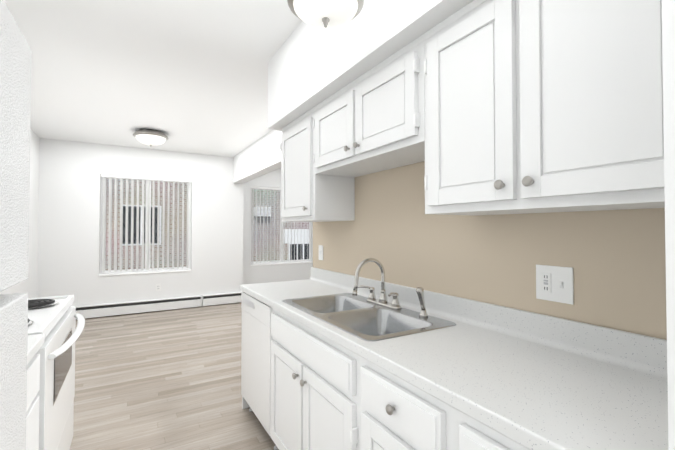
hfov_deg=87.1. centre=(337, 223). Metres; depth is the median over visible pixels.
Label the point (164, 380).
floor
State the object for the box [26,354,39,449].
base cabinet
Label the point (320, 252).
switch plate
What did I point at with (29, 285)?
wall
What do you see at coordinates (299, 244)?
backdrop
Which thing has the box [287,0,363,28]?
dome light
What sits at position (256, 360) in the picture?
dishwasher
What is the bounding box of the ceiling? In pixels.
[4,0,301,156]
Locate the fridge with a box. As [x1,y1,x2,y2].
[0,0,31,449]
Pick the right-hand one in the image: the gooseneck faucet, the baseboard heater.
the gooseneck faucet
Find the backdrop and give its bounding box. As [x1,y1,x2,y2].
[105,178,308,270]
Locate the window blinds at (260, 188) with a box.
[251,186,310,262]
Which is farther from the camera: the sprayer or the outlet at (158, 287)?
the outlet at (158, 287)
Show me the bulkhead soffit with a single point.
(310, 67)
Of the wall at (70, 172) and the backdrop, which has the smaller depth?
the wall at (70, 172)
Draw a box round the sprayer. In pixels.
[416,287,427,317]
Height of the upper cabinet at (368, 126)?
0.430 m
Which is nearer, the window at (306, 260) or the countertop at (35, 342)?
the countertop at (35, 342)
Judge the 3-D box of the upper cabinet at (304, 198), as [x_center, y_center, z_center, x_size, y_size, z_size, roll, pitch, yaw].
[-0.165,-0.377,2.555,0.319,0.720,0.569,1,-1,-30]
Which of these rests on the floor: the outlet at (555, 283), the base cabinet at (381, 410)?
the base cabinet at (381, 410)
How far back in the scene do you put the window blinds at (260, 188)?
7.10 m
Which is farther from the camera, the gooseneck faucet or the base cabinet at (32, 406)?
the gooseneck faucet
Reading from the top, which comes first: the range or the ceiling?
the ceiling
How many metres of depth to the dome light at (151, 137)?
4.59 m
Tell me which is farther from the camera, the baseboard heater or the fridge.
the baseboard heater
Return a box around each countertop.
[27,334,44,364]
[240,267,668,449]
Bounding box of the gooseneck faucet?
[352,258,401,308]
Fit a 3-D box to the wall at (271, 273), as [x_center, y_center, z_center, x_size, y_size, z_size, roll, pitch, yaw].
[-0.762,0.136,7.511,2.700,2.620,0.150,1,-1,-30]
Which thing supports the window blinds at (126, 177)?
attached to the window at (144, 271)
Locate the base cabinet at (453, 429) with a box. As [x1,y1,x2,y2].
[434,400,528,449]
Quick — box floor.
[69,303,278,449]
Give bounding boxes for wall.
[0,130,39,297]
[37,138,243,318]
[243,168,312,283]
[313,161,666,339]
[662,0,674,449]
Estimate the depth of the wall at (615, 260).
1.42 m
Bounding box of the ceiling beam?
[233,130,281,182]
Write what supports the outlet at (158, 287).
attached to the wall at (70, 172)
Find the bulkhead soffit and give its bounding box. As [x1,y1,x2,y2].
[268,0,472,130]
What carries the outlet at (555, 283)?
attached to the wall at (615, 260)
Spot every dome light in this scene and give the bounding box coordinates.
[133,129,168,146]
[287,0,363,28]
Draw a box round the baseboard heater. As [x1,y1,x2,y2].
[76,292,240,318]
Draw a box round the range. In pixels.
[28,295,84,449]
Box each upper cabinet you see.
[280,111,354,221]
[308,39,415,179]
[416,0,664,215]
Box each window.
[99,177,190,275]
[251,189,312,265]
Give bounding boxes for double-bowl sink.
[282,293,455,340]
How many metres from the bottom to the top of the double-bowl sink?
0.170 m
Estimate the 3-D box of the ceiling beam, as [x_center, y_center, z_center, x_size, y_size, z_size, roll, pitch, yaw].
[0.194,-1.021,2.995,0.170,0.460,7.950,1,-1,-30]
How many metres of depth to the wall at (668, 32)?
0.57 m
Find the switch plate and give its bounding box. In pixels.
[319,245,322,259]
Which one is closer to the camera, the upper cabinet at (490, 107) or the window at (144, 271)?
the upper cabinet at (490, 107)
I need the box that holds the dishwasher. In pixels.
[241,291,277,449]
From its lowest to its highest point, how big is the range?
1.115 m
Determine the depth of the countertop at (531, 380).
1.04 m
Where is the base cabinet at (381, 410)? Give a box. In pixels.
[342,351,437,449]
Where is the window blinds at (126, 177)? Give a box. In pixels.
[101,174,191,272]
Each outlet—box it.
[156,284,160,290]
[536,265,573,304]
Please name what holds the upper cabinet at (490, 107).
attached to the wall at (615, 260)
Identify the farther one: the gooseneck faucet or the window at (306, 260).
the window at (306, 260)
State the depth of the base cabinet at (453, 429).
0.87 m

